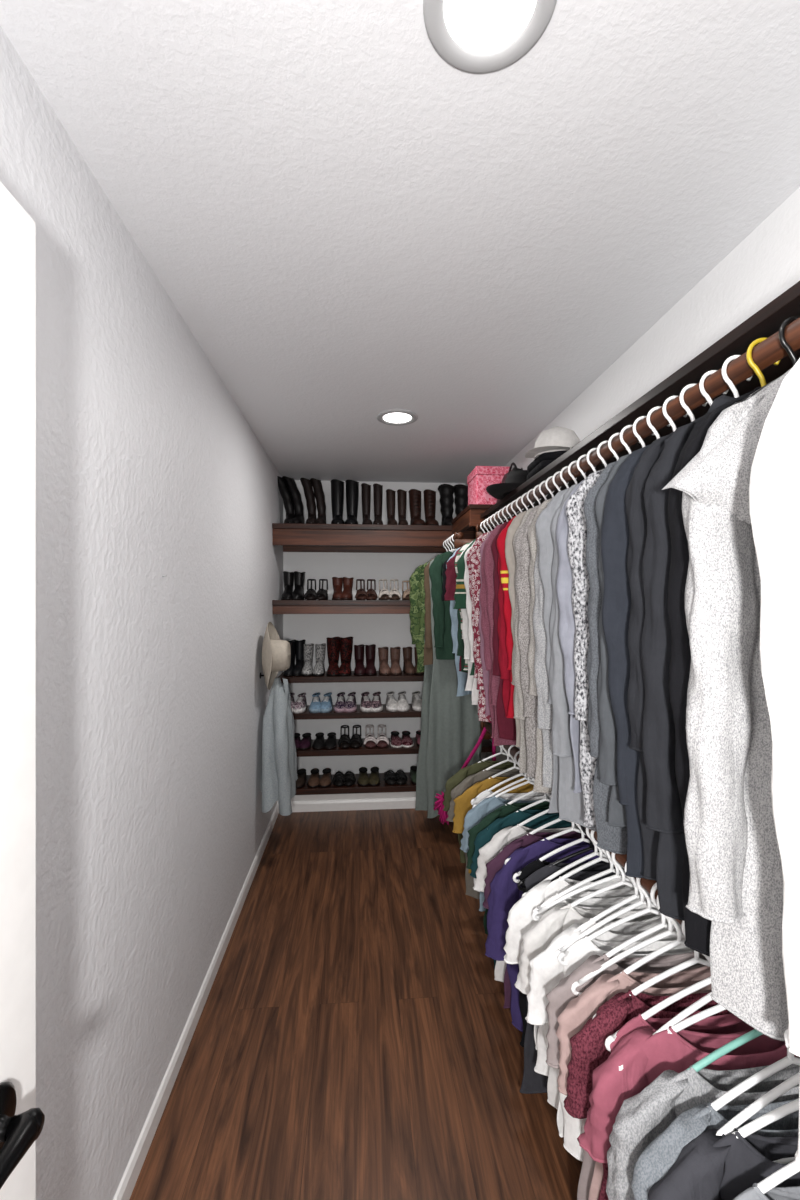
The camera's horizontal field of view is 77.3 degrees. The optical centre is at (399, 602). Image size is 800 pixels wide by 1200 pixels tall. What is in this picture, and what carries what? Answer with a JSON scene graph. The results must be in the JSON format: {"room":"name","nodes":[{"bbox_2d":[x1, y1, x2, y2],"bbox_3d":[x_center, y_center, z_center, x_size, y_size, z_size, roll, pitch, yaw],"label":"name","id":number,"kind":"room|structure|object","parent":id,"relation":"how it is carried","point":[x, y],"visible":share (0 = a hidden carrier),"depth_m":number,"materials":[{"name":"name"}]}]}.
{"room":"walk-in closet","nodes":[
{"label":"walk-in closet","id":0,"kind":"room"},
{"bbox_2d":[0,26,282,1199],"bbox_3d":[-0.792,0.275,1.873,0.100,2.450,4.180,0,0,-5],"label":"wall","id":1,"kind":"structure","parent":0,"point":[152,698],"depth_m":1.27,"materials":[{"name":"white paint"}]},
{"bbox_2d":[113,804,278,1199],"bbox_3d":[-0.724,1.465,1.728,0.012,0.070,3.680,0,0,-5],"label":"baseboard","id":2,"kind":"structure","parent":1,"relation":"attached to","point":[124,1191],"depth_m":1.63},
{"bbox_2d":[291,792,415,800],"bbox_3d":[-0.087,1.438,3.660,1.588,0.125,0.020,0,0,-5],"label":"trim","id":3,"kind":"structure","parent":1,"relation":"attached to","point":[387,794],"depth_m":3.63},
{"bbox_3d":[-0.797,0.428,2.966,0.064,0.040,0.036,0,0,-5],"label":"wall hook","id":4,"kind":"object","parent":1,"relation":"attached to","visible":0},
{"bbox_2d":[262,622,290,689],"bbox_3d":[-0.724,0.310,2.952,0.137,0.400,0.368,0,0,-5],"label":"hat","id":5,"kind":"object","parent":4,"relation":"hanging from","point":[276,653],"visible":1,"depth_m":2.88,"materials":[{"name":"fabric"}]},
{"bbox_2d":[261,677,297,815],"bbox_3d":[-0.730,0.820,2.973,0.210,0.750,0.359,0,0,-5],"label":"denim jacket","id":6,"kind":"object","parent":4,"relation":"hanging from","point":[279,776],"visible":1,"depth_m":2.84,"materials":[{"name":"fabric"}]},
{"bbox_2d":[277,797,415,811],"bbox_3d":[-0.086,1.462,3.644,1.590,0.075,0.012,0,0,-5],"label":"baseboard","id":7,"kind":"structure","parent":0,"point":[381,803],"depth_m":3.62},
{"bbox_2d":[129,808,582,1199],"bbox_3d":[0.144,1.550,0.774,1.790,0.100,6.520,0,0,-5],"label":"floor","id":8,"kind":"structure","parent":0,"point":[354,1037],"depth_m":1.68,"materials":[{"name":"wood"}]},
{"bbox_2d":[283,480,485,774],"bbox_3d":[-0.112,0.275,3.974,1.590,2.450,0.100,0,0,-5],"label":"wall","id":9,"kind":"structure","parent":0,"point":[381,630],"depth_m":3.91,"materials":[{"name":"white paint"}]},
{"bbox_2d":[272,600,409,613],"bbox_3d":[-0.088,0.028,3.674,1.588,0.095,0.499,0,0,-5],"label":"shoe shelf","id":10,"kind":"object","parent":9,"relation":"attached to","point":[279,606],"visible":0.58,"depth_m":3.41,"materials":[{"name":"brown wood"}]},
{"bbox_2d":[281,571,304,599],"bbox_3d":[-0.766,-0.125,3.576,0.161,0.209,0.252,0,0,-5],"label":"boots","id":11,"kind":"object","parent":10,"relation":"on","point":[295,577],"visible":0.98,"depth_m":3.59,"materials":[{"name":"leather"}]},
{"bbox_2d":[278,670,423,682],"bbox_3d":[-0.096,0.551,3.774,1.588,0.042,0.299,0,0,-5],"label":"shoe shelf","id":12,"kind":"object","parent":9,"relation":"attached to","point":[352,678],"visible":0.29,"depth_m":3.61,"materials":[{"name":"brown wood"}]},
{"bbox_2d":[283,640,305,676],"bbox_3d":[-0.786,0.405,3.723,0.147,0.249,0.257,0,0,-5],"label":"black booties","id":13,"kind":"object","parent":12,"relation":"on","point":[297,647],"visible":0.84,"depth_m":3.75,"materials":[{"name":"leather"}]},
{"bbox_2d":[302,643,325,675],"bbox_3d":[-0.646,0.420,3.736,0.176,0.219,0.261,0,0,-5],"label":"boots","id":14,"kind":"object","parent":12,"relation":"on","point":[319,669],"visible":1,"depth_m":3.75,"materials":[{"name":"leather"}]},
{"bbox_2d":[326,637,352,675],"bbox_3d":[-0.454,0.395,3.753,0.206,0.269,0.285,0,0,-5],"label":"boots","id":15,"kind":"object","parent":12,"relation":"on","point":[336,646],"visible":1,"depth_m":3.76,"materials":[{"name":"leather"}]},
{"bbox_2d":[354,644,376,675],"bbox_3d":[-0.263,0.425,3.767,0.172,0.209,0.261,0,0,-5],"label":"maroon booties","id":16,"kind":"object","parent":12,"relation":"on","point":[360,670],"visible":1,"depth_m":3.78,"materials":[{"name":"leather"}]},
{"bbox_2d":[378,647,401,675],"bbox_3d":[-0.076,0.435,3.781,0.177,0.189,0.261,0,0,-5],"label":"taupe booties","id":17,"kind":"object","parent":12,"relation":"on","point":[384,669],"visible":1,"depth_m":3.79,"materials":[{"name":"leather"}]},
{"bbox_2d":[295,772,415,794],"bbox_3d":[-0.096,1.353,3.774,1.588,0.042,0.299,0,0,-5],"label":"shoe shelf","id":18,"kind":"object","parent":9,"relation":"attached to","point":[383,787],"visible":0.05,"depth_m":3.62,"materials":[{"name":"brown wood"}]},
{"bbox_2d":[293,704,420,719],"bbox_3d":[-0.096,0.813,3.774,1.588,0.042,0.299,0,0,-5],"label":"shoe shelf","id":19,"kind":"object","parent":9,"relation":"attached to","point":[384,713],"visible":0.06,"depth_m":3.62,"materials":[{"name":"brown wood"}]},
{"bbox_2d":[272,523,494,552],"bbox_3d":[-0.088,-0.465,3.674,1.588,0.144,0.499,0,0,-5],"label":"shoe shelf","id":20,"kind":"object","parent":9,"relation":"attached to","point":[294,537],"visible":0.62,"depth_m":3.43,"materials":[{"name":"brown wood"}]},
{"bbox_2d":[277,476,304,523],"bbox_3d":[-0.805,-0.727,3.570,0.233,0.379,0.266,0,0,-5],"label":"boots","id":21,"kind":"object","parent":20,"relation":"on","point":[290,494],"visible":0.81,"depth_m":3.59,"materials":[{"name":"leather"}]},
{"bbox_2d":[300,478,325,523],"bbox_3d":[-0.625,-0.722,3.581,0.196,0.369,0.259,0,0,-5],"label":"boots","id":22,"kind":"object","parent":20,"relation":"on","point":[318,494],"visible":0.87,"depth_m":3.61,"materials":[{"name":"leather"}]},
{"bbox_2d":[331,479,358,523],"bbox_3d":[-0.400,-0.717,3.606,0.210,0.359,0.272,0,0,-5],"label":"boots","id":23,"kind":"object","parent":20,"relation":"on","point":[337,486],"visible":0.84,"depth_m":3.62,"materials":[{"name":"leather"}]},
{"bbox_2d":[361,483,382,524],"bbox_3d":[-0.201,-0.707,3.619,0.163,0.339,0.246,0,0,-5],"label":"boots","id":24,"kind":"object","parent":20,"relation":"on","point":[365,488],"visible":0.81,"depth_m":3.65,"materials":[{"name":"leather"}]},
{"bbox_2d":[386,489,407,524],"bbox_3d":[-0.021,-0.687,3.633,0.158,0.299,0.246,0,0,-5],"label":"boots","id":25,"kind":"object","parent":20,"relation":"on","point":[390,494],"visible":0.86,"depth_m":3.66,"materials":[{"name":"leather"}]},
{"bbox_2d":[409,489,438,524],"bbox_3d":[0.173,-0.687,3.644,0.207,0.299,0.277,0,0,-5],"label":"boots","id":26,"kind":"object","parent":20,"relation":"on","point":[414,494],"visible":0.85,"depth_m":3.66,"materials":[{"name":"leather"}]},
{"bbox_2d":[438,484,467,524],"bbox_3d":[0.409,-0.708,3.672,0.243,0.340,0.296,0,0,-5],"label":"boots","id":27,"kind":"object","parent":20,"relation":"on","point":[446,491],"visible":0.59,"depth_m":3.68,"materials":[{"name":"leather"}]},
{"bbox_2d":[296,737,491,756],"bbox_3d":[-0.096,1.079,3.774,1.588,0.042,0.299,0,0,-5],"label":"shoe shelf","id":28,"kind":"object","parent":9,"relation":"attached to","point":[486,744],"visible":0.19,"depth_m":3.62,"materials":[{"name":"brown wood"}]},
{"bbox_2d":[0,0,799,482],"bbox_3d":[0.051,-1.000,1.940,1.790,0.100,4.180,0,0,-5],"label":"ceiling","id":29,"kind":"structure","parent":0,"point":[351,224],"depth_m":1.12,"materials":[{"name":"white paint"}]},
{"bbox_2d":[377,409,417,425],"bbox_3d":[-0.014,-0.946,2.557,0.210,0.009,0.210,0,0,-5],"label":"recessed light","id":30,"kind":"object","parent":29,"relation":"in","point":[396,417],"visible":1,"depth_m":2.54,"materials":[{"name":"white"}]},
{"bbox_2d":[423,0,556,73],"bbox_3d":[0.142,-0.946,0.789,0.210,0.009,0.210,0,0,-5],"label":"recessed light","id":31,"kind":"object","parent":29,"relation":"in","point":[472,36],"visible":1,"depth_m":0.82,"materials":[{"name":"white"}]},
{"bbox_2d":[486,187,799,760],"bbox_3d":[0.893,0.275,2.007,0.100,2.450,4.180,0,0,-5],"label":"wall","id":32,"kind":"structure","parent":0,"point":[766,263],"depth_m":1.48,"materials":[{"name":"white paint"}]},
{"bbox_2d":[442,532,473,548],"bbox_3d":[0.523,-0.368,3.204,0.443,0.096,0.525,0,0,-5],"label":"closet rod","id":33,"kind":"object","parent":32,"relation":"attached to","point":[458,542],"visible":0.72,"depth_m":2.93,"materials":[{"name":"brown wood"}]},
{"bbox_2d":[409,540,451,672],"bbox_3d":[0.325,0.032,3.360,0.528,0.915,0.089,0,0,-4],"label":"shirt","id":34,"kind":"object","parent":33,"relation":"hanging from","point":[417,592],"visible":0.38,"depth_m":3.32,"materials":[{"name":"green fabric"}]},
{"bbox_2d":[423,537,451,664],"bbox_3d":[0.332,-0.013,3.193,0.376,0.824,0.081,0,0,-3],"label":"shirt","id":35,"kind":"object","parent":33,"relation":"hanging from","point":[428,647],"visible":0.16,"depth_m":3.16,"materials":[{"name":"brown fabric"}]},
{"bbox_2d":[429,534,456,659],"bbox_3d":[0.343,-0.039,3.039,0.335,0.766,0.079,0,0,-2],"label":"cardigan","id":36,"kind":"object","parent":33,"relation":"hanging from","point":[442,622],"visible":0.37,"depth_m":3.02,"materials":[{"name":"green fabric"}]},
{"bbox_2d":[415,539,480,810],"bbox_3d":[0.322,0.459,3.269,0.456,1.767,0.114,0,0,-6],"label":"dress","id":37,"kind":"object","parent":33,"relation":"hanging from","point":[421,781],"visible":0.19,"depth_m":3.23,"materials":[{"name":"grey fabric"}]},
{"bbox_2d":[426,536,479,817],"bbox_3d":[0.337,0.458,3.117,0.351,1.764,0.118,0,0,-2],"label":"dress","id":38,"kind":"object","parent":33,"relation":"hanging from","point":[454,723],"visible":0.4,"depth_m":3.09,"materials":[{"name":"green fabric"}]},
{"bbox_2d":[452,504,510,534],"bbox_3d":[0.563,-0.507,3.183,0.369,0.125,0.575,0,0,-5],"label":"corner shelf","id":39,"kind":"object","parent":32,"relation":"attached to","point":[469,517],"visible":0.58,"depth_m":2.91,"materials":[{"name":"brown wood"}]},
{"bbox_2d":[467,466,509,504],"bbox_3d":[0.535,-0.683,3.027,0.210,0.225,0.250,0,0,-5],"label":"storage box","id":40,"kind":"object","parent":39,"relation":"on","point":[480,477],"visible":0.56,"depth_m":2.91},
{"bbox_2d":[480,721,681,925],"bbox_3d":[0.713,0.677,1.391,0.353,0.096,2.660,0,0,-5],"label":"closet rod","id":41,"kind":"object","parent":32,"relation":"attached to","point":[647,884],"visible":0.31,"depth_m":1.31,"materials":[{"name":"brown wood"}]},
{"bbox_2d":[443,745,519,862],"bbox_3d":[0.480,0.945,2.397,0.557,0.653,0.089,0,0,-4],"label":"t-shirt","id":42,"kind":"object","parent":41,"relation":"hanging from","point":[456,779],"visible":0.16,"depth_m":2.38,"materials":[{"name":"fabric"}]},
{"bbox_2d":[446,745,523,898],"bbox_3d":[0.493,0.974,2.282,0.570,0.711,0.084,0,0,-5],"label":"t-shirt","id":43,"kind":"object","parent":41,"relation":"hanging from","point":[487,773],"visible":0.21,"depth_m":2.26,"materials":[{"name":"fabric"}]},
{"bbox_2d":[452,745,533,872],"bbox_3d":[0.503,0.904,2.182,0.558,0.571,0.086,0,0,-6],"label":"mustard tee","id":44,"kind":"object","parent":41,"relation":"hanging from","point":[463,805],"visible":0.17,"depth_m":2.16,"materials":[{"name":"fabric"}]},
{"bbox_2d":[460,773,545,910],"bbox_3d":[0.521,0.923,2.006,0.562,0.610,0.082,0,0,-3],"label":"pale blue tee","id":45,"kind":"object","parent":41,"relation":"hanging from","point":[473,817],"visible":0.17,"depth_m":1.99,"materials":[{"name":"white fabric"}]},
{"bbox_2d":[466,777,550,934],"bbox_3d":[0.522,0.940,1.919,0.565,0.642,0.080,0,0,-8],"label":"t-shirt","id":46,"kind":"object","parent":41,"relation":"hanging from","point":[511,807],"visible":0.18,"depth_m":1.89,"materials":[{"name":"green fabric"}]},
{"bbox_2d":[471,751,549,891],"bbox_3d":[0.509,0.925,2.098,0.437,0.612,0.084,0,0,-7],"label":"t-shirt","id":47,"kind":"object","parent":41,"relation":"hanging from","point":[537,795],"visible":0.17,"depth_m":2.09,"materials":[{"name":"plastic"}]},
{"bbox_2d":[470,793,575,968],"bbox_3d":[0.532,0.972,1.826,0.558,0.707,0.081,0,0,-5],"label":"t-shirt","id":48,"kind":"object","parent":41,"relation":"hanging from","point":[485,836],"visible":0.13,"depth_m":1.81,"materials":[{"name":"green fabric"}]},
{"bbox_2d":[473,793,585,981],"bbox_3d":[0.534,0.973,1.747,0.566,0.708,0.084,0,0,-7],"label":"jersey","id":49,"kind":"object","parent":41,"relation":"hanging from","point":[489,851],"visible":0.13,"depth_m":1.72,"materials":[{"name":"white fabric"}]},
{"bbox_2d":[483,818,587,1008],"bbox_3d":[0.548,0.975,1.665,0.563,0.713,0.081,0,0,-6],"label":"shirt","id":50,"kind":"object","parent":41,"relation":"hanging from","point":[534,836],"visible":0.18,"depth_m":1.64,"materials":[{"name":"purple fabric"}]},
{"bbox_2d":[485,822,603,1031],"bbox_3d":[0.553,0.994,1.591,0.566,0.751,0.084,0,0,1],"label":"shirt","id":51,"kind":"object","parent":41,"relation":"hanging from","point":[505,893],"visible":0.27,"depth_m":1.57,"materials":[{"name":"fabric"}]},
{"bbox_2d":[513,823,606,1046],"bbox_3d":[0.555,0.972,1.523,0.434,0.703,0.079,0,0,-4],"label":"tank","id":52,"kind":"object","parent":41,"relation":"hanging from","point":[539,863],"visible":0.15,"depth_m":1.50,"materials":[{"name":"fabric"}]},
{"bbox_2d":[517,826,624,1093],"bbox_3d":[0.560,1.025,1.466,0.436,0.812,0.077,0,0,-2],"label":"t-shirt","id":53,"kind":"object","parent":41,"relation":"hanging from","point":[533,1082],"visible":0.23,"depth_m":1.46,"materials":[{"name":"black fabric"}]},
{"bbox_2d":[503,830,639,1049],"bbox_3d":[0.565,0.930,1.404,0.562,0.624,0.087,0,0,-7],"label":"t-shirt","id":54,"kind":"object","parent":41,"relation":"hanging from","point":[520,919],"visible":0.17,"depth_m":1.38,"materials":[{"name":"fabric"}]},
{"bbox_2d":[532,850,631,921],"bbox_3d":[0.572,0.732,1.315,0.446,0.226,0.010,0,0,2],"label":"hanger","id":55,"kind":"object","parent":41,"relation":"hanging from","point":[616,875],"visible":0.4,"depth_m":1.32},
{"bbox_2d":[515,853,658,1109],"bbox_3d":[0.577,0.954,1.283,0.563,0.664,0.083,0,0,-1],"label":"white v-neck tee","id":56,"kind":"object","parent":41,"relation":"hanging from","point":[536,939],"visible":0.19,"depth_m":1.27,"materials":[{"name":"white fabric"}]},
{"bbox_2d":[532,849,654,1075],"bbox_3d":[0.569,0.941,1.349,0.436,0.644,0.076,0,0,-6],"label":"white sleeveless top","id":57,"kind":"object","parent":41,"relation":"hanging from","point":[597,904],"visible":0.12,"depth_m":1.34,"materials":[{"name":"fabric"}]},
{"bbox_2d":[525,861,682,1136],"bbox_3d":[0.580,0.954,1.220,0.572,0.671,0.092,0,0,-9],"label":"t-shirt","id":58,"kind":"object","parent":41,"relation":"hanging from","point":[546,973],"visible":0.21,"depth_m":1.19,"materials":[{"name":"fabric"}]},
{"bbox_2d":[553,877,656,960],"bbox_3d":[0.581,0.732,1.200,0.446,0.226,0.011,0,0,-7],"label":"hanger","id":59,"kind":"object","parent":41,"relation":"hanging from","point":[596,926],"visible":0.44,"depth_m":1.19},
{"bbox_2d":[558,878,693,1161],"bbox_3d":[0.584,0.951,1.170,0.434,0.662,0.083,0,0,-2],"label":"tank","id":60,"kind":"object","parent":41,"relation":"hanging from","point":[582,949],"visible":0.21,"depth_m":1.16,"materials":[{"name":"fabric"}]},
{"bbox_2d":[546,882,707,1199],"bbox_3d":[0.589,1.004,1.120,0.560,0.772,0.084,0,0,-6],"label":"taupe top","id":61,"kind":"object","parent":41,"relation":"hanging from","point":[561,995],"visible":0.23,"depth_m":1.08,"materials":[{"name":"beige fabric"}]},
{"bbox_2d":[571,895,684,995],"bbox_3d":[0.590,0.732,1.091,0.446,0.226,0.010,0,0,-4],"label":"hanger","id":62,"kind":"object","parent":41,"relation":"hanging from","point":[669,931],"visible":0.38,"depth_m":1.08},
{"bbox_2d":[556,916,711,1199],"bbox_3d":[0.595,1.000,1.058,0.561,0.763,0.091,0,0,-8],"label":"blush tee","id":63,"kind":"object","parent":41,"relation":"hanging from","point":[580,1009],"visible":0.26,"depth_m":1.03,"materials":[{"name":"fabric"}]},
{"bbox_2d":[564,920,731,1199],"bbox_3d":[0.597,0.945,1.006,0.556,0.653,0.092,0,0,-5],"label":"maroon lace top","id":64,"kind":"object","parent":41,"relation":"hanging from","point":[589,1051],"visible":0.23,"depth_m":0.97,"materials":[{"name":"red fabric"}]},
{"bbox_2d":[605,954,753,1051],"bbox_3d":[0.601,0.956,0.951,0.434,0.672,0.083,0,0,-5],"label":"tank","id":65,"kind":"object","parent":41,"relation":"hanging from","point":[727,1023],"visible":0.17,"depth_m":0.95,"materials":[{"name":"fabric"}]},
{"bbox_2d":[577,1004,799,1163],"bbox_3d":[0.604,0.974,0.907,0.557,0.710,0.084,0,0,-1],"label":"t-shirt","id":66,"kind":"object","parent":41,"relation":"hanging from","point":[643,1055],"visible":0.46,"depth_m":0.89,"materials":[{"name":"fabric"}]},
{"bbox_2d":[606,1029,799,1199],"bbox_3d":[0.615,0.963,0.839,0.556,0.689,0.081,0,0,-7],"label":"gray scoop-neck top","id":67,"kind":"object","parent":41,"relation":"hanging from","point":[642,1117],"visible":0.46,"depth_m":0.81,"materials":[{"name":"grey fabric"}]},
{"bbox_2d":[631,1048,799,1199],"bbox_3d":[0.618,0.965,0.785,0.573,0.693,0.076,0,0,-9],"label":"gray top","id":68,"kind":"object","parent":41,"relation":"hanging from","point":[659,1156],"visible":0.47,"depth_m":0.76,"materials":[{"name":"grey fabric"}]},
{"bbox_2d":[648,1098,799,1199],"bbox_3d":[0.616,0.951,0.734,0.550,0.665,0.079,0,0,-2],"label":"t-shirt","id":69,"kind":"object","parent":41,"relation":"hanging from","point":[711,1166],"visible":0.92,"depth_m":0.71,"materials":[{"name":"grey fabric"}]},
{"bbox_2d":[716,1056,799,1164],"bbox_3d":[0.616,0.732,0.761,0.446,0.226,0.010,0,0,-10],"label":"hanger","id":70,"kind":"object","parent":41,"relation":"hanging from","point":[752,1109],"visible":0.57,"depth_m":0.75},
{"bbox_2d":[733,1160,799,1199],"bbox_3d":[0.623,0.953,0.681,0.434,0.666,0.076,0,0,-4],"label":"tank","id":71,"kind":"object","parent":41,"relation":"hanging from","point":[766,1189],"visible":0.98,"depth_m":0.67,"materials":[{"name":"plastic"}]},
{"bbox_2d":[476,317,799,538],"bbox_3d":[0.714,-0.398,1.477,0.338,0.096,2.830,0,0,-5],"label":"closet rod","id":72,"kind":"object","parent":32,"relation":"attached to","point":[769,351],"visible":0.71,"depth_m":1.04,"materials":[{"name":"brown wood"}]},
{"bbox_2d":[446,519,493,696],"bbox_3d":[0.475,0.035,2.683,0.456,0.980,0.084,0,0,-2],"label":"shirt","id":73,"kind":"object","parent":72,"relation":"hanging from","point":[462,676],"visible":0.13,"depth_m":2.66,"materials":[{"name":"white fabric"}]},
{"bbox_2d":[453,506,513,674],"bbox_3d":[0.500,-0.059,2.336,0.504,0.787,0.084,0,0,-3],"label":"jersey","id":74,"kind":"object","parent":72,"relation":"hanging from","point":[460,593],"visible":0.07,"depth_m":2.31,"materials":[{"name":"fabric"}]},
{"bbox_2d":[464,503,518,704],"bbox_3d":[0.506,0.009,2.271,0.437,0.928,0.088,0,0,-2],"label":"blouse","id":75,"kind":"object","parent":72,"relation":"hanging from","point":[475,693],"visible":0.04,"depth_m":2.25,"materials":[{"name":"white fabric"}]},
{"bbox_2d":[469,496,528,722],"bbox_3d":[0.512,0.028,2.130,0.439,0.966,0.085,0,0,-1],"label":"floral blouse","id":76,"kind":"object","parent":72,"relation":"hanging from","point":[475,556],"visible":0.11,"depth_m":2.11,"materials":[{"name":"multicoloured fabric"}]},
{"bbox_2d":[478,493,534,715],"bbox_3d":[0.536,0.015,2.058,0.429,0.935,0.082,0,0,-7],"label":"shirt","id":77,"kind":"object","parent":72,"relation":"hanging from","point":[485,673],"visible":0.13,"depth_m":2.04,"materials":[{"name":"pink fabric"}]},
{"bbox_2d":[480,489,540,738],"bbox_3d":[0.536,0.043,1.987,0.436,0.989,0.079,0,0,-2],"label":"cardigan","id":78,"kind":"object","parent":72,"relation":"hanging from","point":[485,624],"visible":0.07,"depth_m":1.97,"materials":[{"name":"red fabric"}]},
{"bbox_2d":[484,485,547,745],"bbox_3d":[0.538,0.050,1.919,0.438,1.009,0.077,0,0,-6],"label":"sweater","id":79,"kind":"object","parent":72,"relation":"hanging from","point":[488,557],"visible":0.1,"depth_m":1.89,"materials":[{"name":"red fabric"}]},
{"bbox_2d":[491,480,553,739],"bbox_3d":[0.548,0.024,1.851,0.429,0.958,0.086,0,0,-5],"label":"shirt","id":80,"kind":"object","parent":72,"relation":"hanging from","point":[506,726],"visible":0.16,"depth_m":1.83,"materials":[{"name":"red fabric"}]},
{"bbox_2d":[497,476,560,718],"bbox_3d":[0.549,-0.019,1.791,0.420,0.871,0.080,0,0,-5],"label":"sweater","id":81,"kind":"object","parent":72,"relation":"hanging from","point":[501,626],"visible":0.09,"depth_m":1.75,"materials":[{"name":"fabric"}]},
{"bbox_2d":[497,471,568,717],"bbox_3d":[0.555,-0.031,1.730,0.457,0.849,0.085,0,0,-7],"label":"jersey","id":82,"kind":"object","parent":72,"relation":"hanging from","point":[504,574],"visible":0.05,"depth_m":1.68,"materials":[{"name":"fabric"}]},
{"bbox_2d":[505,466,576,746],"bbox_3d":[0.560,0.008,1.665,0.438,0.926,0.089,0,0,-5],"label":"sweater","id":83,"kind":"object","parent":72,"relation":"hanging from","point":[509,550],"visible":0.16,"depth_m":1.62,"materials":[{"name":"grey fabric"}]},
{"bbox_2d":[513,460,585,772],"bbox_3d":[0.573,0.050,1.595,0.436,1.010,0.076,0,0,-3],"label":"cardigan","id":84,"kind":"object","parent":72,"relation":"hanging from","point":[518,701],"visible":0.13,"depth_m":1.58,"materials":[{"name":"grey fabric"}]},
{"bbox_2d":[515,454,594,777],"bbox_3d":[0.573,0.039,1.532,0.444,0.987,0.083,0,0,-1],"label":"sweater","id":85,"kind":"object","parent":72,"relation":"hanging from","point":[522,549],"visible":0.11,"depth_m":1.51,"materials":[{"name":"grey fabric"}]},
{"bbox_2d":[528,448,602,792],"bbox_3d":[0.583,0.052,1.472,0.430,1.013,0.086,0,0,-7],"label":"sweater","id":86,"kind":"object","parent":72,"relation":"hanging from","point":[538,782],"visible":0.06,"depth_m":1.44,"materials":[{"name":"grey fabric"}]},
{"bbox_2d":[533,441,614,787],"bbox_3d":[0.586,0.043,1.400,0.435,0.996,0.080,0,0,-4],"label":"sweater","id":87,"kind":"object","parent":72,"relation":"hanging from","point":[544,710],"visible":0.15,"depth_m":1.38,"materials":[{"name":"grey fabric"}]},
{"bbox_2d":[535,433,629,812],"bbox_3d":[0.577,0.060,1.335,0.438,1.025,0.080,0,0,-2],"label":"shirt","id":88,"kind":"object","parent":72,"relation":"hanging from","point":[543,524],"visible":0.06,"depth_m":1.31,"materials":[{"name":"grey fabric"}]},
{"bbox_2d":[549,425,639,831],"bbox_3d":[0.597,0.063,1.273,0.433,1.035,0.084,0,0,-2],"label":"cardigan","id":89,"kind":"object","parent":72,"relation":"hanging from","point":[571,804],"visible":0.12,"depth_m":1.26,"materials":[{"name":"grey fabric"}]},
{"bbox_2d":[556,416,654,792],"bbox_3d":[0.597,0.001,1.216,0.439,0.911,0.077,0,0,-4],"label":"blouse","id":90,"kind":"object","parent":72,"relation":"hanging from","point":[564,576],"visible":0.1,"depth_m":1.20,"materials":[{"name":"grey fabric"}]},
{"bbox_2d":[566,406,669,827],"bbox_3d":[0.598,0.032,1.159,0.437,0.968,0.084,0,0,-2],"label":"patterned blouse","id":91,"kind":"object","parent":72,"relation":"hanging from","point":[577,535],"visible":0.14,"depth_m":1.14,"materials":[{"name":"white fabric"}]},
{"bbox_2d":[584,396,687,853],"bbox_3d":[0.602,0.038,1.099,0.430,0.986,0.086,0,0,-5],"label":"shirt","id":92,"kind":"object","parent":72,"relation":"hanging from","point":[612,839],"visible":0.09,"depth_m":1.06,"materials":[{"name":"grey fabric"}]},
{"bbox_2d":[595,384,706,826],"bbox_3d":[0.606,0.010,1.040,0.425,0.930,0.086,0,0,-2],"label":"sweater","id":93,"kind":"object","parent":72,"relation":"hanging from","point":[608,732],"visible":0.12,"depth_m":1.01,"materials":[{"name":"grey fabric"}]},
{"bbox_2d":[601,370,727,877],"bbox_3d":[0.609,0.043,0.976,0.433,0.996,0.084,0,0,-2],"label":"cardigan","id":94,"kind":"object","parent":72,"relation":"hanging from","point":[616,604],"visible":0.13,"depth_m":0.96,"materials":[{"name":"fabric"}]},
{"bbox_2d":[625,355,751,880],"bbox_3d":[0.629,0.024,0.917,0.435,0.958,0.088,0,0,-5],"label":"sweater","id":95,"kind":"object","parent":72,"relation":"hanging from","point":[634,500],"visible":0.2,"depth_m":0.90,"materials":[{"name":"fabric"}]},
{"bbox_2d":[641,338,779,920],"bbox_3d":[0.631,0.043,0.858,0.432,0.997,0.094,0,0,-2],"label":"coat","id":96,"kind":"object","parent":72,"relation":"hanging from","point":[664,815],"visible":0.24,"depth_m":0.83,"materials":[{"name":"fabric"}]},
{"bbox_2d":[662,367,792,1040],"bbox_3d":[0.635,0.073,0.700,0.510,1.057,0.106,0,0,4],"label":"cardigan","id":97,"kind":"object","parent":72,"relation":"hanging from","point":[736,877],"visible":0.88,"depth_m":0.69,"materials":[{"name":"white fabric"}]},
{"bbox_2d":[667,316,799,956],"bbox_3d":[0.628,0.040,0.793,0.420,0.990,0.077,0,0,-5],"label":"jacket","id":98,"kind":"object","parent":72,"relation":"hanging from","point":[697,928],"visible":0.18,"depth_m":0.77,"materials":[{"name":"fabric"}]},
{"bbox_2d":[749,358,799,1165],"bbox_3d":[0.637,0.100,0.596,0.430,1.109,0.086,0,0,-3],"label":"shirt","id":99,"kind":"object","parent":72,"relation":"hanging from","point":[774,485],"visible":1,"depth_m":0.58,"materials":[{"name":"fabric"}]},
{"bbox_2d":[480,281,799,518],"bbox_3d":[0.730,-0.455,1.482,0.307,0.110,2.838,0,0,-5],"label":"closet shelf","id":100,"kind":"object","parent":32,"relation":"attached to","point":[768,320],"visible":0.23,"depth_m":1.13,"materials":[{"name":"brown wood"}]},
{"bbox_2d":[486,470,527,499],"bbox_3d":[0.579,-0.560,2.364,0.340,0.100,0.340,0,0,-5],"label":"hat","id":101,"kind":"object","parent":100,"relation":"on","point":[514,479],"visible":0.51,"depth_m":2.30,"materials":[{"name":"fabric"}]},
{"bbox_2d":[525,426,579,479],"bbox_3d":[0.626,-0.607,1.989,0.359,0.191,0.334,0,0,-5],"label":"hat","id":102,"kind":"object","parent":100,"relation":"on","point":[543,460],"depth_m":1.92,"materials":[{"name":"fabric"}]},
{"bbox_3d":[0.213,0.275,-0.093,1.590,2.450,0.100,0,0,-5],"label":"wall","id":103,"kind":"structure","parent":0,"visible":0},
{"bbox_2d":[0,181,44,1199],"bbox_3d":[-0.494,0.481,0.319,0.165,2.022,0.755,0,0,-5],"label":"door","id":104,"kind":"structure","parent":103,"relation":"in","point":[21,1122],"depth_m":0.66,"materials":[{"name":"white wood"}]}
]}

